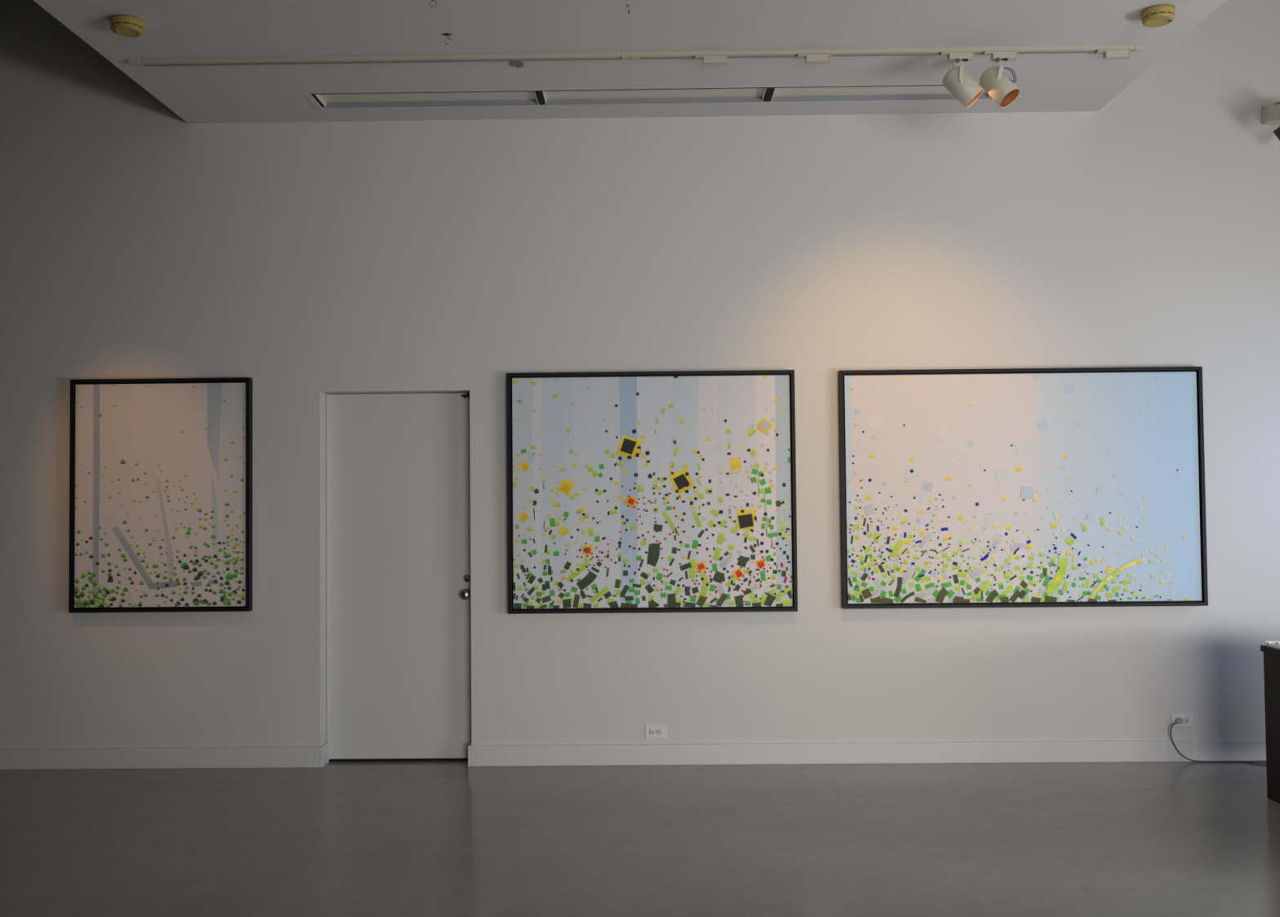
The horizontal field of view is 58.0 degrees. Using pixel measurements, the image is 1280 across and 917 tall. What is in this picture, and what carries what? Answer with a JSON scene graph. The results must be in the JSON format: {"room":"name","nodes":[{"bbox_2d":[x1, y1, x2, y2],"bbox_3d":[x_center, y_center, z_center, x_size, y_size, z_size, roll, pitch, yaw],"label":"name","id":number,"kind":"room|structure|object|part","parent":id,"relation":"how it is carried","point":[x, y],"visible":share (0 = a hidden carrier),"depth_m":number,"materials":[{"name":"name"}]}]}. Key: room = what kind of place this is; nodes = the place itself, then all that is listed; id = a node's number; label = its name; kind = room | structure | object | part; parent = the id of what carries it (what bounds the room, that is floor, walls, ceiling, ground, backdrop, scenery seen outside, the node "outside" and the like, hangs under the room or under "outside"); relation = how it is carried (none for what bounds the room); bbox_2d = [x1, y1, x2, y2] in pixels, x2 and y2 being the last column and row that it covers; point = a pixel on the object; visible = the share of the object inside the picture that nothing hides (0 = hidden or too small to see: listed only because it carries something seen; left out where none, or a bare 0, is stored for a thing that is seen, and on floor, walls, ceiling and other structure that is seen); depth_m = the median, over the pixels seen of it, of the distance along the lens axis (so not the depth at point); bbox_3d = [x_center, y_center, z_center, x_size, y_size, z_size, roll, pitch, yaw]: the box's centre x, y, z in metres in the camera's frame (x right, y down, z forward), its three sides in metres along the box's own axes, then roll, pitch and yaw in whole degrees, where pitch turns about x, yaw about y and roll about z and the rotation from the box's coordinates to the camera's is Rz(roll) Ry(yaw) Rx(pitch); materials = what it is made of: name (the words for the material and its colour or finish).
{"room":"museum","nodes":[
{"label":"museum","id":0,"kind":"room"},
{"bbox_2d":[33,0,1226,123],"bbox_3d":[-0.055,-2.843,2.190,5.094,1.607,8.600,-1,-2,1],"label":"ceiling","id":1,"kind":"structure","parent":0,"point":[173,28],"depth_m":5.41,"materials":[{"name":"paint"}]},
{"bbox_2d":[109,13,144,37],"bbox_3d":[-2.257,-1.901,5.085,0.140,0.058,0.140,-1,-2,1],"label":"smoke detector","id":2,"kind":"object","parent":1,"relation":"attached to","point":[122,24],"visible":1,"depth_m":5.04,"materials":[{"name":"plastic"}]},
{"bbox_2d":[441,32,452,44],"bbox_3d":[-0.882,-1.914,5.273,0.048,0.046,0.032,-1,-2,1],"label":"hook","id":3,"kind":"object","parent":1,"relation":"attached to","point":[446,34],"visible":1,"depth_m":5.27,"materials":[{"name":"metal"}]},
{"bbox_3d":[-0.882,-1.935,5.274,0.048,0.003,0.032,-1,-2,1],"label":"plate","id":4,"kind":"part","parent":3,"relation":"part of","materials":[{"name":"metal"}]},
{"bbox_2d":[128,44,1142,66],"bbox_3d":[-0.035,-1.926,5.523,4.835,0.023,0.040,-1,-2,1],"label":"track","id":5,"kind":"object","parent":1,"relation":"attached to","point":[1134,48],"visible":1,"depth_m":5.51,"materials":[{"name":"white metal"}]},
{"bbox_2d":[694,54,727,65],"bbox_3d":[0.340,-1.903,5.518,0.154,0.035,0.042,-1,-2,1],"label":"adapter","id":6,"kind":"object","parent":5,"relation":"attached to","point":[707,60],"visible":1,"depth_m":5.50,"materials":[{"name":"white plastic"}]},
{"bbox_2d":[797,53,831,63],"bbox_3d":[0.830,-1.908,5.512,0.154,0.035,0.042,-1,-2,1],"label":"adapter","id":7,"kind":"object","parent":5,"relation":"attached to","point":[809,58],"visible":1,"depth_m":5.49,"materials":[{"name":"white plastic"}]},
{"bbox_2d":[939,51,983,107],"bbox_3d":[1.534,-1.801,5.500,0.199,0.262,0.141,-1,-2,1],"label":"track spotlight","id":8,"kind":"object","parent":5,"relation":"attached to","point":[957,81],"visible":1,"depth_m":5.46,"materials":[{"name":"white metal"}]},
{"bbox_3d":[1.514,-1.869,5.502,0.044,0.056,0.141,-1,-2,1],"label":"stem","id":9,"kind":"part","parent":8,"relation":"part of","materials":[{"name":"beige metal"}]},
{"bbox_3d":[1.513,-1.810,5.437,0.019,0.075,0.014,-1,-2,1],"label":"arm","id":10,"kind":"part","parent":8,"relation":"part of","materials":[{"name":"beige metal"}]},
{"bbox_2d":[979,50,1019,107],"bbox_3d":[1.710,-1.801,5.494,0.186,0.266,0.129,-2,-2,33],"label":"track spotlight","id":11,"kind":"object","parent":5,"relation":"attached to","point":[1002,89],"visible":1,"depth_m":5.47,"materials":[{"name":"white metal"}]},
{"bbox_3d":[1.703,-1.871,5.500,0.044,0.056,0.141,-1,-2,1],"label":"stem","id":12,"kind":"part","parent":11,"relation":"part of","materials":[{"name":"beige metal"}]},
{"bbox_3d":[1.697,-1.811,5.439,0.016,0.076,0.035,1,-2,-34],"label":"arm","id":13,"kind":"part","parent":11,"relation":"part of","materials":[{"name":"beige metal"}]},
{"bbox_2d":[1094,48,1130,59],"bbox_3d":[2.250,-1.922,5.494,0.154,0.035,0.042,-1,-2,1],"label":"adapter","id":14,"kind":"object","parent":5,"relation":"attached to","point":[1123,54],"visible":1,"depth_m":5.48,"materials":[{"name":"white plastic"}]},
{"bbox_2d":[302,83,992,108],"bbox_3d":[0.084,-1.953,6.115,3.679,0.072,0.247,-1,-2,1],"label":"ceiling vent","id":15,"kind":"object","parent":1,"relation":"in","point":[934,91],"visible":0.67,"depth_m":6.19,"materials":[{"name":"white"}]},
{"bbox_2d":[1140,4,1175,27],"bbox_3d":[2.281,-1.945,5.082,0.140,0.058,0.140,-1,-2,1],"label":"smoke detector","id":16,"kind":"object","parent":1,"relation":"attached to","point":[1159,15],"visible":1,"depth_m":5.04,"materials":[{"name":"plastic"}]},
{"bbox_2d":[0,0,1279,748],"bbox_3d":[-0.079,-0.909,6.583,10.900,5.200,0.300,-1,-2,1],"label":"wall","id":17,"kind":"structure","parent":0,"point":[307,261],"depth_m":6.42,"materials":[{"name":"paint"}]},
{"bbox_2d":[68,377,253,613],"bbox_3d":[-2.654,0.202,6.402,0.998,1.290,0.053,-1,-2,1],"label":"framed painting","id":18,"kind":"object","parent":17,"relation":"attached to","point":[161,468],"visible":1,"depth_m":6.39,"materials":[{"name":"black paint"}]},
{"bbox_2d":[0,742,328,769],"bbox_3d":[-3.626,1.666,6.445,3.758,0.113,0.131,-1,-2,1],"label":"baseboard","id":19,"kind":"structure","parent":17,"relation":"attached to","point":[278,756],"depth_m":6.37,"materials":[{"name":"paint"}]},
{"bbox_2d":[326,392,471,761],"bbox_3d":[-1.355,0.666,6.503,0.838,2.071,0.113,-1,-2,1],"label":"door","id":20,"kind":"structure","parent":17,"relation":"in","point":[398,571],"depth_m":6.51,"materials":[{"name":"paint"}]},
{"bbox_3d":[-0.978,0.762,6.474,0.060,0.060,0.067,-1,-2,1],"label":"knob","id":21,"kind":"part","parent":20,"relation":"part of","materials":[{"name":"metal"}]},
{"bbox_2d":[506,369,797,613],"bbox_3d":[0.064,0.183,6.369,1.586,1.325,0.053,-1,-2,1],"label":"framed painting","id":22,"kind":"object","parent":17,"relation":"attached to","point":[674,491],"visible":1,"depth_m":6.36,"materials":[{"name":"black paint"}]},
{"bbox_2d":[644,724,666,737],"bbox_3d":[0.087,1.502,6.351,0.118,0.072,0.010,-1,-2,1],"label":"electrical outlet","id":23,"kind":"object","parent":17,"relation":"attached to","point":[651,731],"visible":1,"depth_m":6.35,"materials":[{"name":"white plastic"}]},
{"bbox_2d":[648,728,655,734],"bbox_3d":[0.066,1.502,6.348,0.036,0.036,0.004,-1,-2,1],"label":"receptacle","id":24,"kind":"object","parent":23,"relation":"attached to","point":[651,731],"depth_m":6.35,"materials":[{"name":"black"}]},
{"bbox_2d":[656,728,662,734],"bbox_3d":[0.107,1.502,6.348,0.036,0.036,0.004,-1,-2,1],"label":"receptacle","id":25,"kind":"object","parent":23,"relation":"attached to","point":[659,731],"depth_m":6.35,"materials":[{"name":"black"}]},
{"bbox_2d":[467,739,1266,766],"bbox_3d":[2.224,1.607,6.374,6.340,0.113,0.131,-1,-2,1],"label":"baseboard","id":26,"kind":"structure","parent":17,"relation":"attached to","point":[1088,751],"depth_m":6.32,"materials":[{"name":"paint"}]},
{"bbox_2d":[838,366,1208,608],"bbox_3d":[2.096,0.160,6.344,1.982,1.307,0.053,-1,-2,1],"label":"framed painting","id":27,"kind":"object","parent":17,"relation":"attached to","point":[1071,486],"visible":1,"depth_m":6.33,"materials":[{"name":"black paint"}]},
{"bbox_2d":[1170,712,1192,726],"bbox_3d":[2.966,1.430,6.317,0.118,0.072,0.010,-1,-2,1],"label":"electrical outlet","id":28,"kind":"object","parent":17,"relation":"attached to","point":[1187,717],"visible":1,"depth_m":6.32,"materials":[{"name":"white plastic"}]},
{"bbox_2d":[1182,716,1189,723],"bbox_3d":[2.986,1.430,6.314,0.036,0.036,0.004,-1,-2,1],"label":"receptacle","id":29,"kind":"object","parent":28,"relation":"attached to","point":[1185,719],"depth_m":6.31,"materials":[{"name":"white plastic"}]},
{"bbox_2d":[1261,102,1279,140],"bbox_3d":[3.532,-1.835,6.261,0.252,0.261,0.310,-1,-2,1],"label":"wall lamp","id":30,"kind":"object","parent":17,"relation":"attached to","point":[1270,113],"visible":1,"depth_m":6.33,"materials":[{"name":"beige metal"}]},
{"bbox_2d":[0,760,1279,916],"bbox_3d":[-0.117,1.582,1.403,11.300,0.100,10.500,-1,-2,1],"label":"floor","id":31,"kind":"structure","parent":0,"point":[402,838],"depth_m":4.93,"materials":[{"name":"concrete"}]},
{"bbox_2d":[1169,717,1266,765],"bbox_3d":[3.313,1.529,6.204,0.847,0.238,0.189,-1,-2,24],"label":"power cord","id":32,"kind":"object","parent":31,"relation":"on","point":[1179,720],"visible":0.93,"depth_m":6.27,"materials":[{"name":"grey rubber"}]},
{"bbox_2d":[1260,644,1279,803],"bbox_3d":[3.396,1.241,4.865,0.803,0.728,1.407,-1,-2,1],"label":"desk","id":33,"kind":"object","parent":31,"relation":"on","point":[1271,655],"visible":1,"depth_m":5.49,"materials":[{"name":"brown laminate"}]},
{"bbox_2d":[1264,640,1279,648],"bbox_3d":[3.125,0.888,5.479,0.222,0.022,0.185,-1,-2,1],"label":"paper tray","id":34,"kind":"object","parent":33,"relation":"on","point":[1276,644],"visible":1,"depth_m":5.55,"materials":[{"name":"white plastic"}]}
]}

